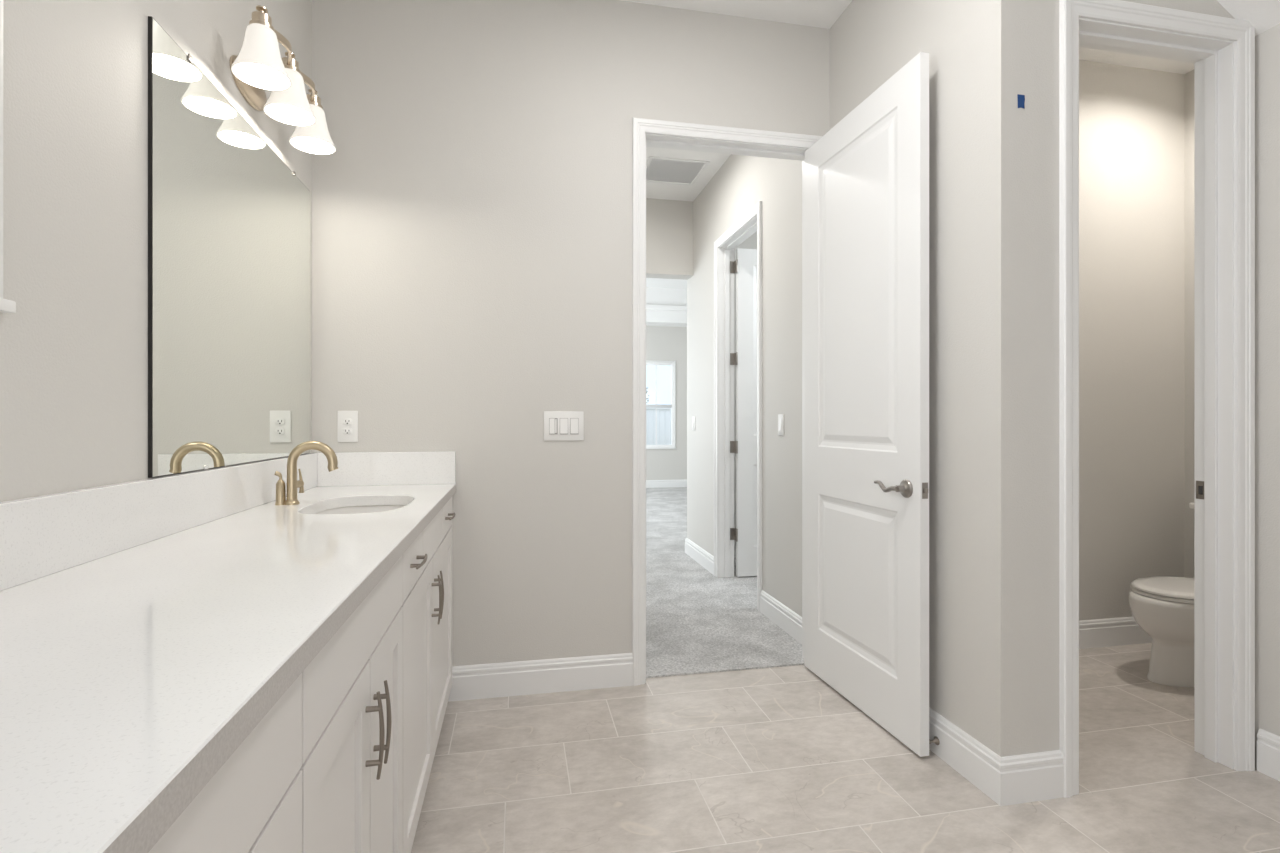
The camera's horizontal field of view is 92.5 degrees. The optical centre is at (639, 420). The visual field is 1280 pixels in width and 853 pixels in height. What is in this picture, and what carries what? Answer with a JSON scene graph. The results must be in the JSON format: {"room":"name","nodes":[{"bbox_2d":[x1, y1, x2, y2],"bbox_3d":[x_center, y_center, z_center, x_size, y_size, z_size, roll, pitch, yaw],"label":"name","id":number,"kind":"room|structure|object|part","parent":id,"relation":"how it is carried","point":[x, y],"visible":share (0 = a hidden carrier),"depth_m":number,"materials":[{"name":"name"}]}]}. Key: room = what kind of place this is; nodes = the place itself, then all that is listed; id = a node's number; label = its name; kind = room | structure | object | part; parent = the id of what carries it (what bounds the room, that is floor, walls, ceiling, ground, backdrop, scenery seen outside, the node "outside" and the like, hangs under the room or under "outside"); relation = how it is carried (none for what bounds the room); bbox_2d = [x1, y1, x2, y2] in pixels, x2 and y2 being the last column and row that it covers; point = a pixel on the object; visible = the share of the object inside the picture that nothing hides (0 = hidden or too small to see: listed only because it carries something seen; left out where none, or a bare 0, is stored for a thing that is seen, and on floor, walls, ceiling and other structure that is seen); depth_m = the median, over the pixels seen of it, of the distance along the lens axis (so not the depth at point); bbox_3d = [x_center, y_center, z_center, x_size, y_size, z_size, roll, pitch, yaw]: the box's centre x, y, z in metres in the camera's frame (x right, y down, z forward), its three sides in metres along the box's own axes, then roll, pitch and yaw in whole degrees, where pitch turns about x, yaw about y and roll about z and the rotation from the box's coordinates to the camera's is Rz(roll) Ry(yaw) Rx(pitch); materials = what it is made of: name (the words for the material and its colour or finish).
{"room":"bathroom","nodes":[
{"label":"bathroom","id":0,"kind":"room"},
{"bbox_2d":[0,0,311,501],"bbox_3d":[-0.950,-0.345,0.312,0.120,3.040,4.625,0,0,-11],"label":"wall","id":1,"kind":"structure","parent":0,"point":[74,347],"depth_m":1.17,"materials":[{"name":"grey paint"}]},
{"bbox_2d":[0,0,15,312],"bbox_3d":[-0.965,-0.739,0.455,0.126,1.132,1.072,0,0,-11],"label":"window","id":2,"kind":"structure","parent":1,"relation":"in","point":[6,306],"depth_m":0.97,"materials":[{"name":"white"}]},
{"bbox_3d":[-0.964,-0.749,0.457,0.110,1.112,1.035,0,0,-11],"label":"casing","id":3,"kind":"part","parent":2,"relation":"part of","materials":[{"name":"white paint"}]},
{"bbox_3d":[-0.961,-0.183,0.456,0.116,0.020,1.072,0,0,-11],"label":"sill","id":4,"kind":"part","parent":2,"relation":"part of","materials":[{"name":"white ceramic"}]},
{"bbox_2d":[0,453,316,590],"bbox_3d":[-1.036,0.198,1.110,0.024,0.135,2.784,0,0,-11],"label":"backsplash","id":5,"kind":"structure","parent":1,"relation":"attached to","point":[44,535],"depth_m":1.24,"materials":[{"name":"white stone"}]},
{"bbox_2d":[148,16,309,477],"bbox_3d":[-1.200,-0.392,1.899,0.012,1.039,1.073,0,0,-11],"label":"mirror","id":6,"kind":"object","parent":1,"relation":"attached to","point":[229,220],"visible":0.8,"depth_m":1.67,"materials":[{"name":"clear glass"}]},
{"bbox_2d":[230,5,335,154],"bbox_3d":[-1.109,-1.042,1.898,0.190,0.191,0.574,0,0,-11],"label":"vanity light","id":7,"kind":"object","parent":1,"relation":"attached to","point":[259,67],"visible":1,"depth_m":1.85,"materials":[{"name":"white glass"}]},
{"bbox_2d":[231,5,290,90],"bbox_3d":[-1.043,-1.042,1.691,0.142,0.191,0.142,0,0,-11],"label":"shade","id":8,"kind":"object","parent":7,"relation":"attached to","point":[259,64],"depth_m":1.68,"materials":[{"name":"white glass"}]},
{"bbox_3d":[-1.118,-1.065,1.896,0.138,0.090,0.433,0,0,-11],"label":"arm","id":9,"kind":"part","parent":7,"relation":"part of","materials":[{"name":"silver metal"}]},
{"bbox_2d":[263,52,315,125],"bbox_3d":[-1.085,-1.042,1.902,0.142,0.191,0.142,0,0,-11],"label":"shade","id":10,"kind":"object","parent":7,"relation":"attached to","point":[291,106],"depth_m":1.89,"materials":[{"name":"white glass"}]},
{"bbox_2d":[289,89,335,154],"bbox_3d":[-1.128,-1.042,2.114,0.142,0.191,0.142,0,0,-11],"label":"shade","id":11,"kind":"object","parent":7,"relation":"attached to","point":[315,138],"depth_m":2.10,"materials":[{"name":"white glass"}]},
{"bbox_2d":[312,0,829,665],"bbox_3d":[-0.163,-0.345,2.767,2.390,3.040,0.120,0,0,-11],"label":"wall","id":12,"kind":"structure","parent":0,"point":[472,204],"depth_m":2.62,"materials":[{"name":"grey paint"}]},
{"bbox_2d":[337,411,357,441],"bbox_3d":[-1.190,0.024,2.495,0.077,0.127,0.009,0,0,-11],"label":"outlet","id":13,"kind":"object","parent":12,"relation":"attached to","point":[347,421],"visible":1,"depth_m":2.49,"materials":[{"name":"white plastic"}]},
{"bbox_2d":[343,418,351,424],"bbox_3d":[-1.190,0.004,2.492,0.034,0.029,0.004,0,0,-11],"label":"receptacle","id":14,"kind":"object","parent":13,"relation":"attached to","point":[346,421],"depth_m":2.49,"materials":[{"name":"grey plastic"}]},
{"bbox_2d":[343,428,351,434],"bbox_3d":[-1.190,0.043,2.492,0.034,0.029,0.004,0,0,-11],"label":"receptacle","id":15,"kind":"object","parent":13,"relation":"attached to","point":[346,431],"depth_m":2.49,"materials":[{"name":"grey plastic"}]},
{"bbox_2d":[317,451,455,486],"bbox_3d":[-1.035,0.198,2.520,0.532,0.135,0.020,0,0,-11],"label":"backsplash","id":16,"kind":"structure","parent":12,"relation":"attached to","point":[354,468],"depth_m":2.51,"materials":[{"name":"white stone"}]},
{"bbox_2d":[448,653,632,701],"bbox_3d":[-0.442,1.105,2.642,0.833,0.140,0.016,0,0,-11],"label":"baseboard","id":17,"kind":"structure","parent":12,"relation":"attached to","point":[493,680],"depth_m":2.64,"materials":[{"name":"white wood"}]},
{"bbox_2d":[544,411,583,440],"bbox_3d":[-0.331,0.024,2.666,0.172,0.127,0.012,0,0,-11],"label":"switch plate","id":18,"kind":"object","parent":12,"relation":"attached to","point":[558,425],"visible":1,"depth_m":2.66,"materials":[{"name":"white plastic"}]},
{"bbox_3d":[-0.376,0.025,2.657,0.036,0.071,0.001,0,0,-11],"label":"switch frame","id":19,"kind":"part","parent":18,"relation":"part of","materials":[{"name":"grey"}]},
{"bbox_3d":[-0.286,0.025,2.675,0.036,0.071,0.001,0,0,-11],"label":"switch frame","id":20,"kind":"part","parent":18,"relation":"part of","materials":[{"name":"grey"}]},
{"bbox_2d":[645,133,806,682],"bbox_3d":[0.412,-0.061,2.882,0.849,2.473,0.120,0,0,-11],"label":"trim","id":21,"kind":"structure","parent":12,"relation":"attached to","point":[651,140],"depth_m":2.86,"materials":[{"name":"white wood"}]},
{"bbox_2d":[632,118,821,685],"bbox_3d":[0.426,-0.084,2.814,0.937,2.517,0.020,0,0,-11],"label":"trim","id":22,"kind":"structure","parent":12,"relation":"attached to","point":[640,126],"depth_m":2.73,"materials":[{"name":"white wood"}]},
{"bbox_2d":[805,52,928,756],"bbox_3d":[0.889,-0.056,2.512,0.134,2.438,0.823,0,0,-13],"label":"door","id":23,"kind":"structure","parent":12,"relation":"in","point":[867,177],"depth_m":2.40,"materials":[{"name":"white wood"}]},
{"bbox_3d":[0.898,0.243,2.236,0.023,0.040,0.129,0,0,-13],"label":"lever","id":24,"kind":"part","parent":23,"relation":"part of","materials":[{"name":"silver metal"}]},
{"bbox_3d":[0.933,0.243,2.185,0.041,0.066,0.066,0,0,-13],"label":"handle","id":25,"kind":"part","parent":23,"relation":"part of","materials":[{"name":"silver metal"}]},
{"bbox_3d":[0.987,0.243,2.123,0.023,0.056,0.002,0,0,-14],"label":"latch plate","id":26,"kind":"part","parent":23,"relation":"part of","materials":[{"name":"silver metal"}]},
{"bbox_2d":[646,326,686,479],"bbox_3d":[-0.391,-0.525,10.590,5.800,3.400,0.120,0,0,-11],"label":"wall","id":27,"kind":"structure","parent":0,"point":[663,343],"depth_m":10.72,"materials":[{"name":"grey paint"}]},
{"bbox_2d":[646,360,675,448],"bbox_3d":[0.268,-0.273,10.687,0.730,1.535,0.110,0,0,-11],"label":"window","id":28,"kind":"structure","parent":27,"relation":"in","point":[672,406],"depth_m":10.72,"materials":[{"name":"white plastic"}]},
{"bbox_3d":[0.264,-0.253,10.704,0.590,0.055,0.055,0,0,-11],"label":"meeting rail","id":29,"kind":"part","parent":28,"relation":"part of","materials":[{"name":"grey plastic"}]},
{"bbox_2d":[646,479,686,487],"bbox_3d":[-0.378,1.105,10.523,5.560,0.140,0.016,0,0,-11],"label":"baseboard","id":30,"kind":"structure","parent":27,"relation":"attached to","point":[649,483],"depth_m":10.68,"materials":[{"name":"white wood"}]},
{"bbox_2d":[646,278,686,326],"bbox_3d":[0.121,-1.985,8.036,5.800,0.680,5.330,0,0,-11],"label":"ceiling","id":31,"kind":"structure","parent":0,"point":[666,299],"depth_m":10.27,"materials":[{"name":"white paint"}]},
{"bbox_2d":[646,198,692,279],"bbox_3d":[-0.108,-1.730,5.190,1.110,0.990,0.160,0,0,-11],"label":"wall","id":32,"kind":"structure","parent":0,"point":[669,223],"depth_m":5.18,"materials":[{"name":"grey paint"}]},
{"bbox_2d":[687,154,801,616],"bbox_3d":[0.711,-0.345,4.235,0.120,3.040,2.415,0,0,-11],"label":"wall","id":33,"kind":"structure","parent":0,"point":[742,181],"depth_m":3.65,"materials":[{"name":"grey paint"}]},
{"bbox_2d":[692,416,694,430],"bbox_3d":[0.451,0.025,5.190,0.012,0.120,0.072,0,0,-11],"label":"light switch","id":34,"kind":"object","parent":33,"relation":"attached to","point":[693,417],"visible":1,"depth_m":5.18,"materials":[{"name":"white plastic"}]},
{"bbox_2d":[685,538,713,574],"bbox_3d":[0.543,1.105,5.031,0.136,0.140,0.821,0,0,-11],"label":"baseboard","id":35,"kind":"structure","parent":33,"relation":"attached to","point":[705,559],"depth_m":4.97,"materials":[{"name":"white wood"}]},
{"bbox_2d":[719,215,756,577],"bbox_3d":[0.719,-0.061,4.193,0.120,2.473,0.796,0,0,-11],"label":"trim","id":36,"kind":"structure","parent":33,"relation":"attached to","point":[726,250],"depth_m":4.56,"materials":[{"name":"white wood"}]},
{"bbox_2d":[714,201,761,611],"bbox_3d":[0.650,-0.084,4.180,0.020,2.517,0.884,0,0,-11],"label":"trim","id":37,"kind":"structure","parent":33,"relation":"attached to","point":[756,209],"depth_m":4.50,"materials":[{"name":"white wood"}]},
{"bbox_2d":[730,248,756,576],"bbox_3d":[1.073,-0.059,4.602,0.800,2.432,0.097,0,0,-11],"label":"door","id":38,"kind":"structure","parent":33,"relation":"in","point":[744,266],"depth_m":4.55,"materials":[{"name":"white wood"}]},
{"bbox_2d":[760,590,801,643],"bbox_3d":[0.811,1.105,3.391,0.016,0.140,0.720,0,0,-11],"label":"baseboard","id":39,"kind":"structure","parent":33,"relation":"attached to","point":[777,612],"depth_m":3.44,"materials":[{"name":"white wood"}]},
{"bbox_2d":[778,414,783,435],"bbox_3d":[0.796,0.025,3.474,0.012,0.120,0.072,0,0,-11],"label":"light switch","id":40,"kind":"object","parent":33,"relation":"attached to","point":[780,416],"visible":1,"depth_m":3.46,"materials":[{"name":"white plastic"}]},
{"bbox_2d":[734,231,756,553],"bbox_3d":[1.608,-0.345,4.415,1.710,3.040,2.415,0,0,-11],"label":"wall","id":41,"kind":"structure","parent":0,"point":[751,242],"depth_m":5.37,"materials":[{"name":"grey paint"}]},
{"bbox_2d":[411,487,1279,852],"bbox_3d":[0.811,1.231,4.599,5.800,0.128,12.340,0,0,-11],"label":"floor","id":42,"kind":"structure","parent":0,"point":[775,759],"depth_m":2.06,"materials":[{"name":"tile"}]},
{"bbox_2d":[148,673,301,852],"bbox_3d":[-0.607,0.738,0.303,0.546,0.875,0.833,0,0,-11],"label":"vanity cabinet","id":43,"kind":"object","parent":42,"relation":"on","point":[252,803],"visible":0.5,"depth_m":0.63,"materials":[{"name":"grey wood"}]},
{"bbox_3d":[-0.389,0.761,0.559,0.019,0.652,0.411,0,0,-11],"label":"cabinet door","id":44,"kind":"part","parent":43,"relation":"part of","materials":[{"name":"white paint"}]},
{"bbox_2d":[299,555,402,852],"bbox_3d":[-0.741,0.738,1.050,0.577,0.875,0.685,0,0,-11],"label":"vanity cabinet","id":45,"kind":"object","parent":42,"relation":"on","point":[352,767],"visible":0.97,"depth_m":1.05,"materials":[{"name":"grey wood"}]},
{"bbox_3d":[-0.465,0.761,0.938,0.019,0.652,0.352,0,0,-11],"label":"cabinet door","id":46,"kind":"part","parent":45,"relation":"part of","materials":[{"name":"white paint"}]},
{"bbox_3d":[-0.470,0.560,1.089,0.032,0.155,0.010,0,0,-11],"label":"handle","id":47,"kind":"part","parent":45,"relation":"part of","materials":[{"name":"silver metal"}]},
{"bbox_3d":[-0.482,0.565,1.149,0.032,0.155,0.010,0,0,-11],"label":"handle","id":48,"kind":"part","parent":45,"relation":"part of","materials":[{"name":"silver metal"}]},
{"bbox_3d":[-0.533,0.761,1.274,0.019,0.652,0.323,0,0,-11],"label":"cabinet door","id":49,"kind":"part","parent":45,"relation":"part of","materials":[{"name":"white paint"}]},
{"bbox_2d":[401,497,455,852],"bbox_3d":[-0.923,0.738,1.958,0.577,0.875,1.166,0,0,-11],"label":"vanity cabinet","id":50,"kind":"object","parent":42,"relation":"on","point":[427,562],"visible":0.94,"depth_m":1.82,"materials":[{"name":"grey wood"}]},
{"bbox_2d":[0,451,455,852],"bbox_3d":[-0.774,0.215,1.163,0.558,0.170,2.784,0,0,-11],"label":"countertop","id":51,"kind":"structure","parent":50,"relation":"on","point":[148,627],"depth_m":0.84,"materials":[{"name":"white stone"}]},
{"bbox_2d":[274,441,337,504],"bbox_3d":[-1.062,0.165,1.967,0.184,0.200,0.081,0,0,-11],"label":"faucet","id":52,"kind":"object","parent":51,"relation":"on","point":[293,484],"visible":1,"depth_m":1.93,"materials":[{"name":"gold metal"}]},
{"bbox_3d":[-1.131,0.212,1.929,0.032,0.106,0.031,0,0,-11],"label":"lift rod","id":53,"kind":"part","parent":52,"relation":"part of","materials":[{"name":"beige metal"}]},
{"bbox_3d":[-1.102,0.205,1.966,0.024,0.024,0.045,0,0,1],"label":"handle","id":54,"kind":"part","parent":52,"relation":"part of","materials":[{"name":"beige metal"}]},
{"bbox_3d":[-1.099,0.196,1.991,0.016,0.079,0.020,0,0,-37],"label":"lever","id":55,"kind":"part","parent":52,"relation":"part of","materials":[{"name":"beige metal"}]},
{"bbox_2d":[315,505,405,514],"bbox_3d":[-0.890,0.376,1.955,0.338,0.150,0.491,0,0,-11],"label":"sink","id":56,"kind":"object","parent":51,"relation":"in","point":[366,508],"visible":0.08,"depth_m":2.16,"materials":[{"name":"white ceramic"}]},
{"bbox_3d":[-0.596,0.366,1.588,0.019,0.128,0.307,0,0,-11],"label":"drawer","id":57,"kind":"part","parent":50,"relation":"part of","materials":[{"name":"white paint"}]},
{"bbox_3d":[-0.616,0.761,1.691,0.019,0.652,0.517,0,0,-11],"label":"cabinet door","id":58,"kind":"part","parent":50,"relation":"part of","materials":[{"name":"white paint"}]},
{"bbox_3d":[-0.571,0.365,1.589,0.032,0.010,0.155,0,0,-11],"label":"handle","id":59,"kind":"part","parent":50,"relation":"part of","materials":[{"name":"silver metal"}]},
{"bbox_3d":[-0.638,0.563,1.925,0.032,0.155,0.010,0,0,-11],"label":"handle","id":60,"kind":"part","parent":50,"relation":"part of","materials":[{"name":"silver metal"}]},
{"bbox_3d":[-0.649,0.563,1.981,0.032,0.155,0.010,0,0,-11],"label":"handle","id":61,"kind":"part","parent":50,"relation":"part of","materials":[{"name":"silver metal"}]},
{"bbox_3d":[-0.727,0.761,2.241,0.019,0.652,0.595,0,0,-11],"label":"cabinet door","id":62,"kind":"part","parent":50,"relation":"part of","materials":[{"name":"white paint"}]},
{"bbox_3d":[-0.752,0.366,2.368,0.019,0.128,0.335,0,0,-11],"label":"drawer","id":63,"kind":"part","parent":50,"relation":"part of","materials":[{"name":"white paint"}]},
{"bbox_3d":[-0.720,0.365,2.334,0.032,0.010,0.155,0,0,-11],"label":"handle","id":64,"kind":"part","parent":50,"relation":"part of","materials":[{"name":"silver metal"}]},
{"bbox_2d":[1129,502,1193,686],"bbox_3d":[2.622,0.792,2.821,0.785,0.765,0.450,0,0,-11],"label":"toilet","id":65,"kind":"object","parent":42,"relation":"on","point":[1162,606],"visible":0.37,"depth_m":2.71,"materials":[{"name":"white ceramic"}]},
{"bbox_3d":[2.583,0.983,2.813,0.707,0.384,0.376,0,0,-11],"label":"bowl","id":66,"kind":"part","parent":65,"relation":"part of","materials":[{"name":"white ceramic"}]},
{"bbox_3d":[2.476,0.783,2.792,0.426,0.016,0.356,0,0,-11],"label":"seat","id":67,"kind":"part","parent":65,"relation":"part of","materials":[{"name":"white ceramic"}]},
{"bbox_3d":[2.481,0.761,2.793,0.436,0.024,0.354,0,0,-11],"label":"lid","id":68,"kind":"part","parent":65,"relation":"part of","materials":[{"name":"white ceramic"}]},
{"bbox_3d":[2.900,0.427,2.877,0.218,0.034,0.450,0,0,-11],"label":"tank lid","id":69,"kind":"part","parent":65,"relation":"part of","materials":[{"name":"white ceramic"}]},
{"bbox_2d":[646,47,1193,200],"bbox_3d":[1.236,-1.915,3.726,3.410,0.100,3.560,0,0,-11],"label":"ceiling","id":70,"kind":"structure","parent":0,"point":[653,190],"depth_m":4.28,"materials":[{"name":"white paint"}]},
{"bbox_2d":[646,156,709,185],"bbox_3d":[0.242,-1.861,4.587,0.450,0.008,0.450,0,0,-11],"label":"ceiling vent","id":71,"kind":"object","parent":70,"relation":"in","point":[664,170],"visible":0.81,"depth_m":4.57,"materials":[{"name":"white metal"}]},
{"bbox_2d":[621,0,1279,35],"bbox_3d":[0.707,-1.593,0.644,3.500,0.744,4.625,0,0,-11],"label":"ceiling","id":72,"kind":"structure","parent":0,"point":[1263,15],"depth_m":2.75,"materials":[{"name":"white paint"}]},
{"bbox_2d":[830,0,1234,756],"bbox_3d":[2.066,-0.345,2.676,2.185,3.040,1.175,0,0,-11],"label":"wall","id":73,"kind":"structure","parent":0,"point":[994,162],"depth_m":2.12,"materials":[{"name":"grey paint"}]},
{"bbox_2d":[929,736,939,744],"bbox_3d":[1.023,1.123,2.146,0.038,0.028,0.028,0,0,-11],"label":"door stop","id":74,"kind":"object","parent":73,"relation":"attached to","point":[935,740],"visible":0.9,"depth_m":2.14,"materials":[{"name":"silver metal"}]},
{"bbox_2d":[929,707,1063,805],"bbox_3d":[1.112,1.105,2.400,0.236,0.140,1.041,0,0,-11],"label":"baseboard","id":75,"kind":"structure","parent":73,"relation":"attached to","point":[1039,776],"depth_m":1.91,"materials":[{"name":"white wood"}]},
{"bbox_2d":[1017,94,1024,108],"bbox_3d":[1.181,-0.988,1.899,0.026,0.043,0.001,0,0,-11],"label":"tape strip","id":76,"kind":"object","parent":73,"relation":"attached to","point":[1021,98],"visible":1,"depth_m":1.90,"materials":[{"name":"blue plastic"}]},
{"bbox_2d":[1079,617,1151,648],"bbox_3d":[2.069,1.105,2.664,1.945,0.140,0.910,0,0,-11],"label":"baseboard","id":77,"kind":"structure","parent":73,"relation":"attached to","point":[1096,633],"depth_m":3.19,"materials":[{"name":"white wood"}]},
{"bbox_2d":[1079,18,1233,768],"bbox_3d":[1.678,-0.057,2.061,0.658,2.463,0.120,0,0,-11],"label":"trim","id":78,"kind":"structure","parent":73,"relation":"attached to","point":[1213,59],"depth_m":2.11,"materials":[{"name":"white wood"}]},
{"bbox_2d":[1059,0,1254,797],"bbox_3d":[1.692,-0.082,1.992,0.758,2.513,0.020,0,0,-11],"label":"trim","id":79,"kind":"structure","parent":73,"relation":"attached to","point":[1241,32],"depth_m":1.97,"materials":[{"name":"white wood"}]},
{"bbox_2d":[1196,481,1203,498],"bbox_3d":[1.975,0.245,2.159,0.002,0.064,0.031,0,0,-11],"label":"strike plate","id":80,"kind":"object","parent":73,"relation":"attached to","point":[1199,484],"visible":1,"depth_m":2.16,"materials":[{"name":"grey metal"}]},
{"bbox_2d":[1255,24,1279,767],"bbox_3d":[2.480,-0.065,0.401,0.120,2.480,3.450,0,0,-11],"label":"wall","id":81,"kind":"structure","parent":0,"point":[1267,43],"depth_m":2.04,"materials":[{"name":"grey paint"}]},
{"bbox_2d":[1257,728,1279,780],"bbox_3d":[2.403,1.105,0.436,0.016,0.140,3.310,0,0,-11],"label":"baseboard","id":82,"kind":"structure","parent":81,"relation":"attached to","point":[1268,744],"depth_m":2.02,"materials":[{"name":"white wood"}]},
{"label":"outside","id":83,"kind":"structure","parent":0,"visible":0},
{"bbox_3d":[-3.016,1.425,25.199,28.000,0.100,29.400,0,0,-11],"label":"ground","id":84,"kind":"structure","parent":83,"visible":0},
{"bbox_2d":[646,408,670,444],"bbox_3d":[0.034,0.500,15.321,14.095,1.710,0.090,0,0,-11],"label":"vinyl fence","id":85,"kind":"object","parent":84,"relation":"on","point":[663,414],"visible":0.02,"depth_m":15.40,"materials":[{"name":"white"}]},
{"bbox_3d":[-0.013,-0.315,15.312,14.000,0.080,0.090,0,0,-11],"label":"rail","id":86,"kind":"part","parent":85,"relation":"part of","materials":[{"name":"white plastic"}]}
]}

